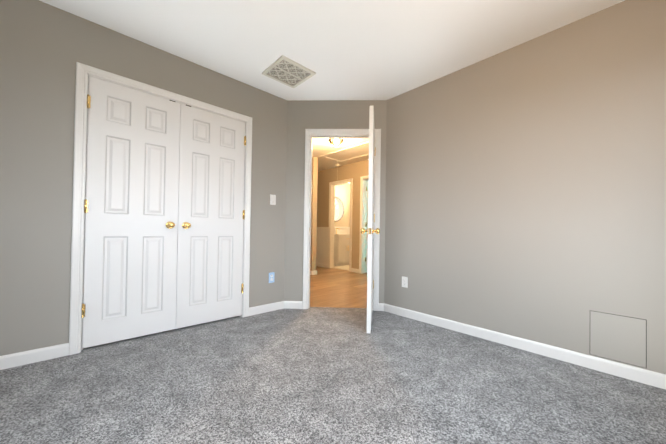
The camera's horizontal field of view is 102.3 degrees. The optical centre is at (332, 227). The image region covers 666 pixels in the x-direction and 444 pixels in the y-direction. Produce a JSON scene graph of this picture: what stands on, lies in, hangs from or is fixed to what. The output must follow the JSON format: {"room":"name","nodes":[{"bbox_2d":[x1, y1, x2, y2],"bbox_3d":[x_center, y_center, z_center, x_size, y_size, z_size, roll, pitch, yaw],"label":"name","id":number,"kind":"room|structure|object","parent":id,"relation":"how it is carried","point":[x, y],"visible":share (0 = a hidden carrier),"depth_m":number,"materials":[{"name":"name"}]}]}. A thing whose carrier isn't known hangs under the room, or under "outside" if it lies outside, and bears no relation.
{"room":"empty bedroom","nodes":[
{"label":"empty bedroom","id":0,"kind":"room"},
{"bbox_2d":[0,0,286,355],"bbox_3d":[-1.566,-0.306,2.288,2.732,2.440,0.115,1,-1,-43],"label":"wall","id":1,"kind":"structure","parent":0,"point":[45,48],"depth_m":1.87,"materials":[{"name":"grey paint"}]},
{"bbox_2d":[81,76,179,348],"bbox_3d":[-1.592,-0.117,2.167,0.613,2.013,0.105,1,-1,-43],"label":"closet door","id":2,"kind":"structure","parent":1,"relation":"in","point":[131,222],"depth_m":2.15,"materials":[{"name":"white wood"}]},
{"bbox_2d":[69,62,251,354],"bbox_3d":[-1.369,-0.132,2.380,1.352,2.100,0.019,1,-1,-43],"label":"trim","id":3,"kind":"structure","parent":1,"relation":"attached to","point":[83,71],"depth_m":1.95,"materials":[{"name":"white wood"}]},
{"bbox_2d":[176,104,245,328],"bbox_3d":[-1.141,-0.105,2.586,0.613,2.013,0.105,1,-1,-43],"label":"closet door","id":4,"kind":"structure","parent":1,"relation":"in","point":[211,218],"depth_m":2.57,"materials":[{"name":"white wood"}]},
{"bbox_2d":[269,272,274,282],"bbox_3d":[-0.690,0.560,3.021,0.070,0.115,0.008,1,-1,-43],"label":"electrical outlet plate","id":5,"kind":"object","parent":1,"relation":"attached to","point":[271,277],"visible":1,"depth_m":3.02,"materials":[{"name":"white plastic"}]},
{"bbox_2d":[270,194,275,204],"bbox_3d":[-0.674,-0.318,3.028,0.070,0.115,0.017,1,-1,-43],"label":"switch plate","id":6,"kind":"object","parent":1,"relation":"attached to","point":[272,199],"visible":1,"depth_m":3.02,"materials":[{"name":"white plastic"}]},
{"bbox_2d":[39,0,624,170],"bbox_3d":[0.258,-1.538,4.177,8.300,0.120,7.600,1,-1,-43],"label":"ceiling","id":7,"kind":"structure","parent":0,"point":[366,49],"depth_m":2.08,"materials":[{"name":"white paint"}]},
{"bbox_2d":[262,55,315,87],"bbox_3d":[-0.430,-1.509,2.604,0.375,0.034,0.370,1,-1,-43],"label":"ceiling vent","id":8,"kind":"object","parent":7,"relation":"in","point":[283,69],"visible":0.98,"depth_m":2.59,"materials":[{"name":"white metal"}]},
{"bbox_2d":[328,138,343,146],"bbox_3d":[0.054,-1.424,4.438,0.268,0.108,0.268,1,-1,-43],"label":"hall light","id":9,"kind":"object","parent":7,"relation":"attached to","point":[335,142],"visible":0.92,"depth_m":4.37,"materials":[{"name":"white glass"}]},
{"bbox_2d":[0,307,665,443],"bbox_3d":[-0.311,0.939,1.564,3.400,0.030,3.940,1,-1,-43],"label":"floor carpet","id":10,"kind":"object","parent":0,"point":[324,375],"visible":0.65,"depth_m":1.52,"materials":[{"name":"grey carpet"}]},
{"bbox_2d":[284,100,386,302],"bbox_3d":[0.027,-0.273,3.185,1.164,2.440,0.115,1,-1,2],"label":"wall","id":11,"kind":"structure","parent":0,"point":[302,115],"depth_m":3.14,"materials":[{"name":"grey paint"}]},
{"bbox_2d":[0,301,665,389],"bbox_3d":[-0.092,0.882,1.330,3.400,0.085,3.300,1,-1,-43],"label":"baseboard","id":12,"kind":"structure","parent":11,"relation":"attached to","point":[647,377],"depth_m":1.92,"materials":[{"name":"white wood"}]},
{"bbox_2d":[310,306,366,307],"bbox_3d":[0.088,0.950,3.206,0.786,0.009,0.020,1,-1,2],"label":"trim","id":13,"kind":"structure","parent":11,"relation":"attached to","point":[340,307],"depth_m":3.20,"materials":[{"name":"brown wood"}]},
{"bbox_2d":[302,129,380,310],"bbox_3d":[0.102,-0.101,3.171,0.880,2.100,0.134,1,-1,2],"label":"door frame","id":14,"kind":"structure","parent":11,"relation":"attached to","point":[308,132],"depth_m":3.12,"materials":[{"name":"white wood"}]},
{"bbox_2d":[361,105,379,333],"bbox_3d":[0.392,-0.074,2.743,0.175,2.020,0.759,1,-1,10],"label":"entry door","id":15,"kind":"structure","parent":11,"relation":"in","point":[370,230],"depth_m":2.38,"materials":[{"name":"white wood"}]},
{"bbox_2d":[334,183,349,226],"bbox_3d":[0.437,-0.212,7.907,2.340,2.440,0.115,1,-1,-43],"label":"wall","id":16,"kind":"structure","parent":0,"point":[342,192],"depth_m":7.73,"materials":[{"name":"beige paint"}]},
{"bbox_2d":[335,197,343,220],"bbox_3d":[0.064,-0.523,7.464,0.680,0.680,0.016,1,-1,-43],"label":"round mirror","id":17,"kind":"object","parent":16,"relation":"attached to","point":[339,209],"visible":0.6,"depth_m":7.54,"materials":[{"name":"white mirror"}]},
{"bbox_2d":[334,226,349,233],"bbox_3d":[0.434,0.489,7.806,2.225,1.035,0.030,1,-1,-43],"label":"trim","id":18,"kind":"structure","parent":16,"relation":"attached to","point":[345,230],"depth_m":7.67,"materials":[{"name":"white wood"}]},
{"bbox_2d":[317,160,368,268],"bbox_3d":[0.514,-0.233,6.022,0.115,2.440,4.880,1,-1,-43],"label":"wall","id":19,"kind":"structure","parent":0,"point":[356,171],"depth_m":6.09,"materials":[{"name":"beige paint"}]},
{"bbox_2d":[316,263,327,267],"bbox_3d":[-0.625,0.941,7.121,0.013,0.085,1.494,1,-1,-43],"label":"baseboard","id":20,"kind":"structure","parent":19,"relation":"attached to","point":[317,264],"depth_m":6.72,"materials":[{"name":"beige wood"}]},
{"bbox_2d":[316,227,328,263],"bbox_3d":[-0.621,0.438,7.123,0.022,0.920,1.494,1,-1,-43],"label":"wainscoting","id":21,"kind":"structure","parent":19,"relation":"attached to","point":[322,246],"depth_m":6.74,"materials":[{"name":"beige wood"}]},
{"bbox_2d":[328,175,368,273],"bbox_3d":[0.593,-0.062,5.932,0.153,2.100,1.900,1,-1,-43],"label":"door frame","id":22,"kind":"structure","parent":19,"relation":"attached to","point":[361,204],"depth_m":6.03,"materials":[{"name":"white wood"}]},
{"bbox_2d":[365,180,368,271],"bbox_3d":[1.057,-0.026,6.054,0.769,2.020,0.175,1,-1,-25],"label":"room door","id":23,"kind":"structure","parent":19,"relation":"in","point":[366,251],"depth_m":5.89,"materials":[{"name":"white wood"}]},
{"bbox_2d":[384,0,665,373],"bbox_3d":[1.518,-0.262,2.212,0.115,2.440,2.632,1,-1,-43],"label":"wall","id":24,"kind":"structure","parent":0,"point":[525,197],"depth_m":2.04,"materials":[{"name":"grey paint"}]},
{"bbox_2d":[402,276,407,287],"bbox_3d":[0.773,0.586,2.899,0.008,0.115,0.070,1,-1,-43],"label":"outlet","id":25,"kind":"object","parent":24,"relation":"attached to","point":[405,282],"visible":1,"depth_m":2.89,"materials":[{"name":"white plastic"}]},
{"bbox_2d":[590,310,646,367],"bbox_3d":[1.845,0.716,1.745,0.004,0.299,0.254,1,-1,-43],"label":"access panel","id":26,"kind":"object","parent":24,"relation":"attached to","point":[620,338],"visible":1,"depth_m":1.74,"materials":[{"name":"paint"}]},
{"bbox_3d":[0.909,1.031,7.280,2.225,0.034,1.450,1,-1,-43],"label":"tile","id":27,"kind":"structure","parent":0,"visible":0},
{"bbox_2d":[334,266,348,269],"bbox_3d":[0.374,0.992,6.612,0.470,0.012,0.640,1,-1,-43],"label":"bath mat","id":28,"kind":"object","parent":27,"relation":"on","point":[344,267],"visible":0.38,"depth_m":6.65,"materials":[{"name":"white fabric"}]},
{"bbox_2d":[334,228,349,265],"bbox_3d":[0.219,0.503,7.269,0.634,1.000,0.520,1,-1,-43],"label":"bathroom vanity","id":29,"kind":"object","parent":27,"relation":"on","point":[341,247],"visible":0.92,"depth_m":7.01,"materials":[{"name":"white wood"}]},
{"label":"outside","id":30,"kind":"structure","parent":0,"visible":0},
{"bbox_2d":[310,157,317,270],"bbox_3d":[-1.075,-0.253,6.320,0.115,2.440,2.050,1,-1,-43],"label":"wall","id":31,"kind":"structure","parent":30,"point":[314,213],"depth_m":5.56,"materials":[{"name":"beige paint"}]},
{"bbox_2d":[320,141,368,161],"bbox_3d":[0.459,-1.457,5.163,0.620,0.014,1.470,1,-1,-43],"label":"ceiling","id":32,"kind":"structure","parent":31,"relation":"attached to","point":[353,152],"depth_m":5.26,"materials":[{"name":"white paint"}]},
{"bbox_2d":[310,266,366,306],"bbox_3d":[-0.530,0.984,5.054,2.915,0.034,4.650,1,-1,-43],"label":"floor","id":33,"kind":"structure","parent":30,"point":[332,287],"depth_m":4.27,"materials":[{"name":"brown wood"}]}
]}

